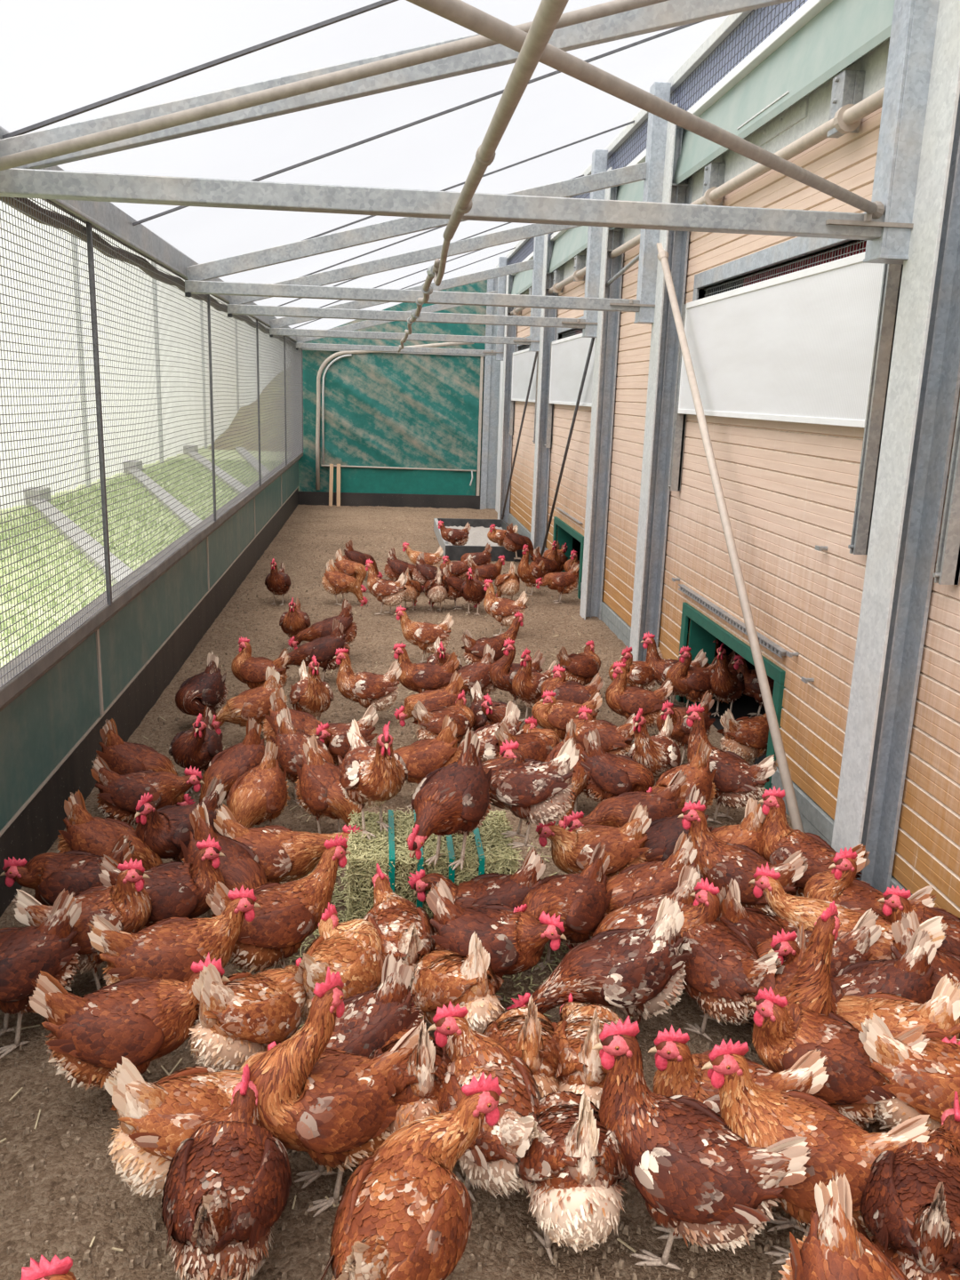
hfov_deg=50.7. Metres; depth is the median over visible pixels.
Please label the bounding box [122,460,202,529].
bar
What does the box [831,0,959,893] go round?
steel post
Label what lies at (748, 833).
hen
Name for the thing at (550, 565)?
hen
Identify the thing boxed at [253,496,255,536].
trim
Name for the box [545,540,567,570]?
hen
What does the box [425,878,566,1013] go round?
hen
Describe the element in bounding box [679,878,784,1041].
hen
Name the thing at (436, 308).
rafter
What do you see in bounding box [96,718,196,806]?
hen
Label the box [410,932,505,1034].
hen
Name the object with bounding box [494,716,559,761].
hen
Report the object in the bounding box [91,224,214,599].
netting
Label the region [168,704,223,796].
hen
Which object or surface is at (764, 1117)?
hen
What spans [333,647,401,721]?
hen
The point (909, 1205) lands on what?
hen
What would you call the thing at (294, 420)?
netting
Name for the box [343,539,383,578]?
hen
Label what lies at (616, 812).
hen
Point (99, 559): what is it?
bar
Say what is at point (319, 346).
tie beam
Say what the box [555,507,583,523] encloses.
rail
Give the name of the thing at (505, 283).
steel post
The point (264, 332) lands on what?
netting
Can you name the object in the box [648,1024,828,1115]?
hen
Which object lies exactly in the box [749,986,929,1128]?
hen
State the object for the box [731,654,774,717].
hen
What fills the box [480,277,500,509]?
post
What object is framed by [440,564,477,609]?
hen
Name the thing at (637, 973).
hen
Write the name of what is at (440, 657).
hen
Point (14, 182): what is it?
tie beam
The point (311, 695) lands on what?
hen
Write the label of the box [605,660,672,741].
hen
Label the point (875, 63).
trim
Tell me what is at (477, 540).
tray
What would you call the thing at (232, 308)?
tie beam
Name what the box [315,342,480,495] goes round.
door
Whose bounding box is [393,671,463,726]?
hen
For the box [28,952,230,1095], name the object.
hen
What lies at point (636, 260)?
brace
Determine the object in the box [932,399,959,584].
window
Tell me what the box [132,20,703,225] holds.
strap
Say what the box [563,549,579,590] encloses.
hen
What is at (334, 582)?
hen
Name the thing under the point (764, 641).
rail
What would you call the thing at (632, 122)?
strap
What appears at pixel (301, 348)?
upright
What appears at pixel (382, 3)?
strap
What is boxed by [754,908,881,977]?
hen
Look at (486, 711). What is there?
hen
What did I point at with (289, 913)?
hen
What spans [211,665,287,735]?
hen
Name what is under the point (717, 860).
hen
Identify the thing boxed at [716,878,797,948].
hen
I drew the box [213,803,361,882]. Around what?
hen
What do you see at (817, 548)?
clip
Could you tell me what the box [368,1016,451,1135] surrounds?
hen
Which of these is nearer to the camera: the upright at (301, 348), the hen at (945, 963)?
the hen at (945, 963)
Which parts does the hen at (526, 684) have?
leg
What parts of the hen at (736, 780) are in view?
leg, leg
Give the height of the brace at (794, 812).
2.542 m
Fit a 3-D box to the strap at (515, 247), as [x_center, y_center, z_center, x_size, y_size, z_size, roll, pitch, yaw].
[-0.915,-4.168,12.023,2.714,1.066,0.016,0,14,-7]
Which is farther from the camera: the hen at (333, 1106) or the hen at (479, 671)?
the hen at (479, 671)
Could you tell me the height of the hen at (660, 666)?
0.424 m
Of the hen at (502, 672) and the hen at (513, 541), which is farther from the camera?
the hen at (513, 541)
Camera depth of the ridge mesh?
5.04 m
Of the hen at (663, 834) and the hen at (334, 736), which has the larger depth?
the hen at (334, 736)
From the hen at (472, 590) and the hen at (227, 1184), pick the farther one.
the hen at (472, 590)
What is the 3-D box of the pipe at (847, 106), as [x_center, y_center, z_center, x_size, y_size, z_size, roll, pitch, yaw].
[1.069,-2.499,6.006,0.105,0.209,14.600,1,14,-6]
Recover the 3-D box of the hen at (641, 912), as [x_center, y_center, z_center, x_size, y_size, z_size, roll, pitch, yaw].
[0.451,0.830,2.883,0.412,0.422,0.220,3,14,5]
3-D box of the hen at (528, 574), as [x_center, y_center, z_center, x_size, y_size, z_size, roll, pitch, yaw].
[0.440,-0.607,8.617,0.201,0.442,0.338,13,17,38]
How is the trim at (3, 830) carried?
attached to the wall at (41, 725)
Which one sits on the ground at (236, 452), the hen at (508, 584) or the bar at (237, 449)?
the bar at (237, 449)
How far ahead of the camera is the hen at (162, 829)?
3.28 m
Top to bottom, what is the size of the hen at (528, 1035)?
0.421 m
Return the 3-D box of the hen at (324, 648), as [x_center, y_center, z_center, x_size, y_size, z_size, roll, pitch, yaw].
[-0.956,0.066,5.782,0.440,0.381,0.216,-7,16,-31]
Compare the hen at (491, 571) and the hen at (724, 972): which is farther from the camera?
the hen at (491, 571)
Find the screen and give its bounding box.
[508,0,807,264]
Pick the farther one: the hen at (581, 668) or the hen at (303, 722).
the hen at (581, 668)
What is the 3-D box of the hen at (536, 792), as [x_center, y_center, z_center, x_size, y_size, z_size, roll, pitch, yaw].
[0.141,0.461,3.144,0.311,0.359,0.218,9,15,28]
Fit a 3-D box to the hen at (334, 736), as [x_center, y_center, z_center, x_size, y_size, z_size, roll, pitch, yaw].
[-0.588,0.453,4.325,0.320,0.342,0.216,-1,14,-14]
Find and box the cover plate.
[736,90,809,145]
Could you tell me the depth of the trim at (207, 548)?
6.93 m
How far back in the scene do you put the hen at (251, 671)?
5.30 m
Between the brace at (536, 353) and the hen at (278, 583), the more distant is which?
the brace at (536, 353)
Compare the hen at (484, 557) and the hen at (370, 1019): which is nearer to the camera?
the hen at (370, 1019)
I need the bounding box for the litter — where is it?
[0,529,876,1279]
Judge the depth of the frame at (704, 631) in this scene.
5.15 m
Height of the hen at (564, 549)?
0.336 m
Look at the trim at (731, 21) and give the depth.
5.32 m
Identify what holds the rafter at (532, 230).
attached to the steel post at (600, 268)
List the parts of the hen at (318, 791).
leg, leg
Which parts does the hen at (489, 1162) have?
leg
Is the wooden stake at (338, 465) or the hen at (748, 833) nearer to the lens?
the hen at (748, 833)
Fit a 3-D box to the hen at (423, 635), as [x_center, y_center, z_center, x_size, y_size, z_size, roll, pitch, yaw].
[-0.348,-0.032,6.292,0.358,0.372,0.213,-3,14,-19]
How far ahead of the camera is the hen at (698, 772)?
3.90 m
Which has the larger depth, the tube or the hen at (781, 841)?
the hen at (781, 841)
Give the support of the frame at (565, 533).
attached to the wall at (789, 489)
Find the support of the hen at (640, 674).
on the floor
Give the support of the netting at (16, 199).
on the trim at (24, 680)
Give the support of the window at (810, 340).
in the wall at (789, 489)
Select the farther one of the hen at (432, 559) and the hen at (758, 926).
the hen at (432, 559)
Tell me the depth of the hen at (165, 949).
2.57 m
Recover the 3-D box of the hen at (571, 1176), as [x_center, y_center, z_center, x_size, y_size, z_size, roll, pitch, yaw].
[0.167,1.009,2.034,0.235,0.447,0.438,-3,14,-19]
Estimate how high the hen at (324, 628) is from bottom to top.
0.383 m
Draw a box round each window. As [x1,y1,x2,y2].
[508,336,538,443]
[544,316,595,447]
[667,212,903,554]
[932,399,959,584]
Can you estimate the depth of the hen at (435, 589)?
7.74 m
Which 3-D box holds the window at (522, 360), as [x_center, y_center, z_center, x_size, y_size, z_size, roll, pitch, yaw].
[0.569,-2.938,11.823,0.176,1.165,2.196,1,14,-6]
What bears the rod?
attached to the steel post at (916, 179)
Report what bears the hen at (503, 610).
on the floor
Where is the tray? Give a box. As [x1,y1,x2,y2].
[433,518,529,561]
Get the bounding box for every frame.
[552,516,583,599]
[675,602,785,790]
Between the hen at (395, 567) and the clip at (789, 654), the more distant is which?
the hen at (395, 567)
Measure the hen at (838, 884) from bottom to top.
0.406 m
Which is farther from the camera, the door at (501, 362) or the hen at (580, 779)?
the door at (501, 362)
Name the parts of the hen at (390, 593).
leg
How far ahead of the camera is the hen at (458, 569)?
8.70 m
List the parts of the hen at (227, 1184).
leg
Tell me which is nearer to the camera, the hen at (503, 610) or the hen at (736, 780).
the hen at (736, 780)
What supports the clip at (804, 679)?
attached to the wall at (789, 489)
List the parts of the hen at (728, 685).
leg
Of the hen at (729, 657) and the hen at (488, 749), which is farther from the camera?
the hen at (729, 657)
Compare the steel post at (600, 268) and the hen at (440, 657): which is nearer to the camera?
the hen at (440, 657)
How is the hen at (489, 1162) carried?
on the floor
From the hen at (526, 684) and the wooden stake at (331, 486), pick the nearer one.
the hen at (526, 684)
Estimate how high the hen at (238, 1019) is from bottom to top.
0.385 m
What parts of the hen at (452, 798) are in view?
leg, leg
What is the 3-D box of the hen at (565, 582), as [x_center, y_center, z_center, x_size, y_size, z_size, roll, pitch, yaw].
[0.626,-0.475,8.319,0.366,0.337,0.201,-1,14,-13]
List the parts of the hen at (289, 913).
leg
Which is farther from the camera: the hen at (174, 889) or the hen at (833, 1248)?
the hen at (174, 889)
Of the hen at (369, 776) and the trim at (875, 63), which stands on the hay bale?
the hen at (369, 776)
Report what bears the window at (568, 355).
in the wall at (789, 489)
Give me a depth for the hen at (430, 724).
4.53 m
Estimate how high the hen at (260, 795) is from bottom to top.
0.395 m
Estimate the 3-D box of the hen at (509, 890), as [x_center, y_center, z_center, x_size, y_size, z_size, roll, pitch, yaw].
[-0.001,0.782,2.985,0.395,0.371,0.215,-2,14,-16]
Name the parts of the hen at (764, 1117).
leg, leg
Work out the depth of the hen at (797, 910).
2.81 m
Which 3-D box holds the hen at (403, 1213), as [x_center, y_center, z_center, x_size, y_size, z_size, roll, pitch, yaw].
[-0.147,1.034,1.790,0.243,0.438,0.418,8,15,22]
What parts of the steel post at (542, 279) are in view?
bolt plate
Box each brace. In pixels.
[501,352,537,519]
[540,337,594,556]
[605,254,639,287]
[656,242,804,832]
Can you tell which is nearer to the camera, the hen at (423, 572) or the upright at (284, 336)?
the hen at (423, 572)
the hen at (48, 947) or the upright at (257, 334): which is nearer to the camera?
the hen at (48, 947)
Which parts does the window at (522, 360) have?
guide rail, frame, sliding panel, guide rail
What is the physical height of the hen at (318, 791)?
0.411 m
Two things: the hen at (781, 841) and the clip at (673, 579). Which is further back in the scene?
the clip at (673, 579)
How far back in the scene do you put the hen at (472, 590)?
7.71 m
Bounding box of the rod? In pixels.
[406,0,884,218]
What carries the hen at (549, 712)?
on the floor
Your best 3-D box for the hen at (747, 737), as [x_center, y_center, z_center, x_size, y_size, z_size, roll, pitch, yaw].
[1.236,0.427,4.592,0.363,0.384,0.216,-1,14,-10]
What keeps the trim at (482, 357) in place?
attached to the wall at (312, 360)
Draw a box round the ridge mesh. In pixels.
[507,0,805,264]
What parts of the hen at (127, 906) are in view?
leg, leg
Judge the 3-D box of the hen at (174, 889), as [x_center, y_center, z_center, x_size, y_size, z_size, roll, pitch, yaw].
[-0.920,0.755,2.953,0.337,0.381,0.230,-7,16,-33]
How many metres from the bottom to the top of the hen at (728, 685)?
0.434 m
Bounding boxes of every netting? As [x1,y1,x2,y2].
[0,196,107,687]
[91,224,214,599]
[209,294,259,519]
[257,320,285,484]
[285,336,302,463]
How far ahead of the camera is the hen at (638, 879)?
3.02 m
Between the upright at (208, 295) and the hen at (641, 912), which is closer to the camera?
the hen at (641, 912)
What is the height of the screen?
0.190 m
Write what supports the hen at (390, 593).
on the floor
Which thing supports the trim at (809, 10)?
attached to the wall at (789, 489)
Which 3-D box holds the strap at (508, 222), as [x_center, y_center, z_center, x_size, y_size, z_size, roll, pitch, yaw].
[-0.651,-3.502,9.316,2.714,1.066,0.016,0,14,-7]
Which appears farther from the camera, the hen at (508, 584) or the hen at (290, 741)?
the hen at (508, 584)
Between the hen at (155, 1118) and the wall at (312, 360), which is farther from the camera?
the wall at (312, 360)
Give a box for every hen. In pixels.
[0,834,135,906]
[0,888,81,1058]
[11,857,151,990]
[19,1254,239,1279]
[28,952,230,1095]
[57,789,162,871]
[87,885,260,985]
[90,755,204,827]
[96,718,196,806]
[96,833,224,929]
[104,1040,279,1198]
[134,776,225,861]
[161,1064,291,1279]
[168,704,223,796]
[175,650,228,728]
[179,801,268,918]
[186,957,306,1071]
[199,716,265,802]
[205,833,350,973]
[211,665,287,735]
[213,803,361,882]
[226,740,290,828]
[231,636,290,688]
[240,967,420,1216]
[261,687,339,766]
[264,558,291,605]
[269,706,334,807]
[279,596,310,649]
[287,618,351,681]
[288,598,357,649]
[288,655,333,720]
[294,734,360,833]
[294,902,383,1023]
[307,704,378,766]
[320,1072,507,1279]
[321,559,367,606]
[327,952,424,1058]
[333,547,367,591]
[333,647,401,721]
[337,719,407,839]
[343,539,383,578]
[362,863,435,989]
[364,558,407,615]
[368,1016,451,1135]
[384,547,423,591]
[391,642,459,693]
[393,604,453,663]
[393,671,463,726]
[393,714,462,808]
[401,541,443,567]
[403,567,422,609]
[406,727,493,870]
[408,847,545,909]
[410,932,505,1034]
[411,689,475,743]
[412,552,443,586]
[423,567,448,611]
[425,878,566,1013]
[426,636,462,671]
[427,1000,543,1201]
[436,520,471,545]
[439,552,472,579]
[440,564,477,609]
[456,644,496,707]
[457,701,523,763]
[460,543,492,565]
[460,568,486,615]
[461,610,524,664]
[467,555,505,582]
[469,680,507,731]
[481,736,579,847]
[481,995,560,1097]
[482,578,528,636]
[487,523,517,546]
[488,637,544,703]
[494,561,519,599]
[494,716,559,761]
[502,522,534,559]
[506,896,690,1047]
[512,648,557,722]
[513,841,613,970]
[513,1090,628,1263]
[517,544,545,595]
[529,546,561,586]
[531,689,602,740]
[535,561,578,603]
[535,802,651,879]
[540,664,604,703]
[542,540,567,557]
[544,719,590,828]
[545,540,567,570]
[552,992,643,1108]
[556,640,600,685]
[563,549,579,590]
[564,831,696,949]
[565,704,635,756]
[565,769,688,831]
[580,728,655,804]
[592,864,701,936]
[592,1016,814,1270]
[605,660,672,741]
[608,646,662,691]
[628,708,680,783]
[640,631,707,705]
[642,784,714,862]
[646,738,716,808]
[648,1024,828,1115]
[656,689,715,765]
[665,646,717,707]
[677,800,807,915]
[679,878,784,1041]
[683,703,777,823]
[701,1038,935,1263]
[703,638,738,701]
[710,642,744,716]
[711,797,765,856]
[716,709,768,765]
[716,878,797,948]
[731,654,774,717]
[749,863,948,960]
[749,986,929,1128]
[752,900,844,1015]
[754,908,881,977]
[758,786,870,897]
[778,1170,910,1279]
[803,847,935,919]
[832,925,936,1003]
[836,974,959,1039]
[858,1012,959,1130]
[859,1091,959,1279]
[877,885,959,955]
[889,909,959,1022]
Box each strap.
[2,0,398,138]
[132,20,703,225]
[279,222,511,306]
[291,247,515,328]
[300,174,583,277]
[302,120,634,240]
[320,248,485,307]
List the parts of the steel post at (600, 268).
bolt plate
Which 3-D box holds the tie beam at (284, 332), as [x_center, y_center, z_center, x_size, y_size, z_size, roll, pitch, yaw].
[-0.718,-2.968,9.962,2.655,0.091,0.092,1,14,-6]
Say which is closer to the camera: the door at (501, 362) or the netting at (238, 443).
the netting at (238, 443)
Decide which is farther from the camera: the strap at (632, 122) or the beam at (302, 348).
the beam at (302, 348)
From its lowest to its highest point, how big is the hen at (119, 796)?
0.340 m
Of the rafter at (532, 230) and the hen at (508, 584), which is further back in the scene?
the hen at (508, 584)
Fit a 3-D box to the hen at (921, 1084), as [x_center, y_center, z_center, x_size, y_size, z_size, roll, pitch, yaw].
[1.001,0.996,2.237,0.342,0.374,0.240,-3,14,-18]
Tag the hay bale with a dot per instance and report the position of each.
(486, 851)
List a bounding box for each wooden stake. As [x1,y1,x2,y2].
[328,464,333,506]
[336,464,340,506]
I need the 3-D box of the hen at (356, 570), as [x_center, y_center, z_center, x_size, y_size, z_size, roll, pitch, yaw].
[-1.091,-0.579,8.539,0.303,0.382,0.210,2,14,1]
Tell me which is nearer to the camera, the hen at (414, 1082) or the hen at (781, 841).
the hen at (414, 1082)
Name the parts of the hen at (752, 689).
leg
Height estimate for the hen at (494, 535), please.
0.311 m
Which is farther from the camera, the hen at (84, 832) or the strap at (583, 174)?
the strap at (583, 174)
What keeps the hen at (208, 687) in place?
on the floor
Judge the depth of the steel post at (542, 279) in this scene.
10.07 m
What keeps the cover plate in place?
attached to the wall at (789, 489)
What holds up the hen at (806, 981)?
on the floor
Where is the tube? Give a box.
[0,0,669,170]
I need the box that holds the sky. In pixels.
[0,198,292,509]
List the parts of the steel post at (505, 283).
bolt plate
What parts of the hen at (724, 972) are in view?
leg, leg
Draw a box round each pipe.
[397,0,568,352]
[509,69,884,315]
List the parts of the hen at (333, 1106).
leg, leg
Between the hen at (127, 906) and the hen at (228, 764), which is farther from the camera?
the hen at (228, 764)
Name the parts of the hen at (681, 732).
leg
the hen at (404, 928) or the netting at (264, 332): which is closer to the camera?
the hen at (404, 928)
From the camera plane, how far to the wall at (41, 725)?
4.39 m
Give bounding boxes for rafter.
[0,0,794,169]
[185,161,646,280]
[228,223,581,304]
[270,259,533,327]
[296,289,497,343]
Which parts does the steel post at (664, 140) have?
bolt plate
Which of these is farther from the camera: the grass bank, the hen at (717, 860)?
the grass bank
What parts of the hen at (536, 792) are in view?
leg, leg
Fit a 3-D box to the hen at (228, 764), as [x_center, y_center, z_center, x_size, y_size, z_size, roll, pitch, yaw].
[-0.959,0.516,3.898,0.222,0.411,0.424,6,14,18]
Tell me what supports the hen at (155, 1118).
on the floor
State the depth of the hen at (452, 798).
2.93 m
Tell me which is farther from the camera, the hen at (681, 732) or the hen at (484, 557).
the hen at (484, 557)
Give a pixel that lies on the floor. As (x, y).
(364, 520)
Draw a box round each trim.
[0,452,303,711]
[0,486,298,836]
[0,488,298,917]
[95,629,103,715]
[206,536,209,591]
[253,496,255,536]
[280,474,282,505]
[476,356,483,495]
[496,8,757,267]
[510,0,833,276]
[510,0,894,294]
[520,39,889,295]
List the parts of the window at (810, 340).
guide rail, frame, sliding panel, guide rail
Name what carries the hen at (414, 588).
on the floor
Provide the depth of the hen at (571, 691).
5.01 m
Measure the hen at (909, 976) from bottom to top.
0.435 m
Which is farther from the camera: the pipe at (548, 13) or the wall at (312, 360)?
the wall at (312, 360)
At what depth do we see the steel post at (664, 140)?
5.84 m
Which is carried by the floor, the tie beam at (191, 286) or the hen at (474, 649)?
the hen at (474, 649)
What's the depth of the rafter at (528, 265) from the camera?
9.92 m
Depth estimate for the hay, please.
3.08 m
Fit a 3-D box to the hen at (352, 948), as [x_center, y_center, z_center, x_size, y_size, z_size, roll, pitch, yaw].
[-0.375,0.879,2.615,0.221,0.335,0.336,13,18,39]
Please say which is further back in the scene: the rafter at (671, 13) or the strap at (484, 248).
the strap at (484, 248)
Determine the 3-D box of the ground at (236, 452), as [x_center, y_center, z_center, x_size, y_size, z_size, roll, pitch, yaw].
[-33.437,-5.934,27.347,58.780,0.001,78.000,1,14,-6]
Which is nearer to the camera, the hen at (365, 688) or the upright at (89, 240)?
the upright at (89, 240)
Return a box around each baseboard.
[298,491,479,509]
[508,512,911,895]
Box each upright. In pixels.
[85,221,111,605]
[207,294,216,521]
[256,319,261,486]
[283,336,287,465]
[301,348,303,452]
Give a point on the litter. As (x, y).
(144, 1261)
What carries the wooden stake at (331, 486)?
on the floor
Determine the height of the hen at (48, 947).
0.378 m
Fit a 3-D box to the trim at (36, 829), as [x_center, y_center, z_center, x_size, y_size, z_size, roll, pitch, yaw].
[-1.965,-0.340,7.690,0.030,0.305,14.600,1,14,-6]
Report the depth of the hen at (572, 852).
3.29 m
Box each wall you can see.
[0,460,299,830]
[298,280,487,495]
[509,107,959,918]
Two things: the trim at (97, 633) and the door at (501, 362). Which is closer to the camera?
the trim at (97, 633)
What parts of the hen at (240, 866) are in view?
leg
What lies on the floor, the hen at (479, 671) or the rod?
the hen at (479, 671)
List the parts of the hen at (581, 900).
leg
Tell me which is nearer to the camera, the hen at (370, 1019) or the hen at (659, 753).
the hen at (370, 1019)
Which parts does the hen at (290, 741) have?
leg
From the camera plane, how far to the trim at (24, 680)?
4.09 m
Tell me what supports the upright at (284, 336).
on the trim at (24, 680)
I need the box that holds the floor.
[0,504,959,1279]
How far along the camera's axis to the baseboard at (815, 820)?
4.07 m
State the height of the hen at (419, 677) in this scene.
0.381 m
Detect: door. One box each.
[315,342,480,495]
[495,360,503,511]
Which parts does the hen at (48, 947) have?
leg, leg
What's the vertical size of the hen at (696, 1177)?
0.494 m
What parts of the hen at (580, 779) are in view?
leg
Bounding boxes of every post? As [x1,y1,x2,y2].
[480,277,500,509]
[495,256,516,523]
[528,232,559,558]
[579,149,624,619]
[629,81,693,661]
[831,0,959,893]
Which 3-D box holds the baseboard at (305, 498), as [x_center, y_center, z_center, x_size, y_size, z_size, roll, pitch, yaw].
[-1.303,-2.035,14.858,2.680,0.220,0.040,1,14,-6]
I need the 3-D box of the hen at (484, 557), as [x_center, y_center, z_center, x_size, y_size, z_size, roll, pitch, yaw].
[-0.051,-0.714,9.201,0.320,0.342,0.208,2,14,1]
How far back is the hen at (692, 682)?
5.37 m
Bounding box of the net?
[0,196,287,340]
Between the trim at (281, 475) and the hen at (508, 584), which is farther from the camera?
the trim at (281, 475)
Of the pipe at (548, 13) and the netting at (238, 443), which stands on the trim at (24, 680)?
the netting at (238, 443)
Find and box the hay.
[223,836,632,1028]
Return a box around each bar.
[22,487,132,584]
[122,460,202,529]
[183,445,247,493]
[235,448,270,476]
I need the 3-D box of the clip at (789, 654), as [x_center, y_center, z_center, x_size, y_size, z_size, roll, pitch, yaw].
[1.276,0.058,4.132,0.040,0.016,0.040,1,14,-6]
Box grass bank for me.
[209,369,293,451]
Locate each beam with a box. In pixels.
[0,126,303,343]
[0,168,913,240]
[184,280,655,311]
[227,304,597,328]
[269,328,539,344]
[296,342,503,355]
[302,348,485,356]
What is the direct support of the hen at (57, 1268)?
on the floor
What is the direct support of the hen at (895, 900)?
on the floor
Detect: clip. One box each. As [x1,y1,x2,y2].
[672,577,679,581]
[785,651,798,657]
[800,676,814,683]
[815,544,827,551]
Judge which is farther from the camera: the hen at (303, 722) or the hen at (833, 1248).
the hen at (303, 722)
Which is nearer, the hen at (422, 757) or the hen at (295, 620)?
the hen at (422, 757)
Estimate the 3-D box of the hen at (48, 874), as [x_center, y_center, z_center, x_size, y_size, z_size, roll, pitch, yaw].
[-1.220,0.744,3.039,0.350,0.341,0.221,4,14,10]
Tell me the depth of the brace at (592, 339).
8.63 m
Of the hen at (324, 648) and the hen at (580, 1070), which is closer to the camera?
the hen at (580, 1070)
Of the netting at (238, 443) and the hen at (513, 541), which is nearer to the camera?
the netting at (238, 443)
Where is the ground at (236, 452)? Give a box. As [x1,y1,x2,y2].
[0,444,290,667]
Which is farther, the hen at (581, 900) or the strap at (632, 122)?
the strap at (632, 122)
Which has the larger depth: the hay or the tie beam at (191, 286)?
the tie beam at (191, 286)
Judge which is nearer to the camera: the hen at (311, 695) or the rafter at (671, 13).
the rafter at (671, 13)
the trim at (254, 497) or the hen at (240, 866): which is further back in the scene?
the trim at (254, 497)
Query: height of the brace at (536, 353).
2.272 m
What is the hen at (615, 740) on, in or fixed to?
on the floor
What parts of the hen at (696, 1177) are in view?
leg, leg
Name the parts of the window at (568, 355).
guide rail, frame, sliding panel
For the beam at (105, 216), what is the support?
attached to the wall at (312, 360)
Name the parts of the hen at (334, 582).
leg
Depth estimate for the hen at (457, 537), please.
10.34 m
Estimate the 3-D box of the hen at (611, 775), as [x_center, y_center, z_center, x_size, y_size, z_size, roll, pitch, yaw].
[0.537,0.543,4.024,0.319,0.381,0.221,8,15,23]
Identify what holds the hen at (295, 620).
on the floor
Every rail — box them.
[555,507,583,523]
[678,584,787,657]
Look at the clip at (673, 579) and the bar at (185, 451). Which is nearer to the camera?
the clip at (673, 579)
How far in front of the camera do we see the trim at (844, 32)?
4.15 m
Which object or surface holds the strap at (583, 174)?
on the film
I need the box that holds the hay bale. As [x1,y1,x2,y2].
[343,808,521,929]
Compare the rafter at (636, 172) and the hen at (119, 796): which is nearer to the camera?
the hen at (119, 796)
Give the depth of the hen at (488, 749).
4.31 m
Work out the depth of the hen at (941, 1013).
2.33 m
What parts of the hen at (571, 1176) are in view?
leg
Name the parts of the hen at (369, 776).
leg, leg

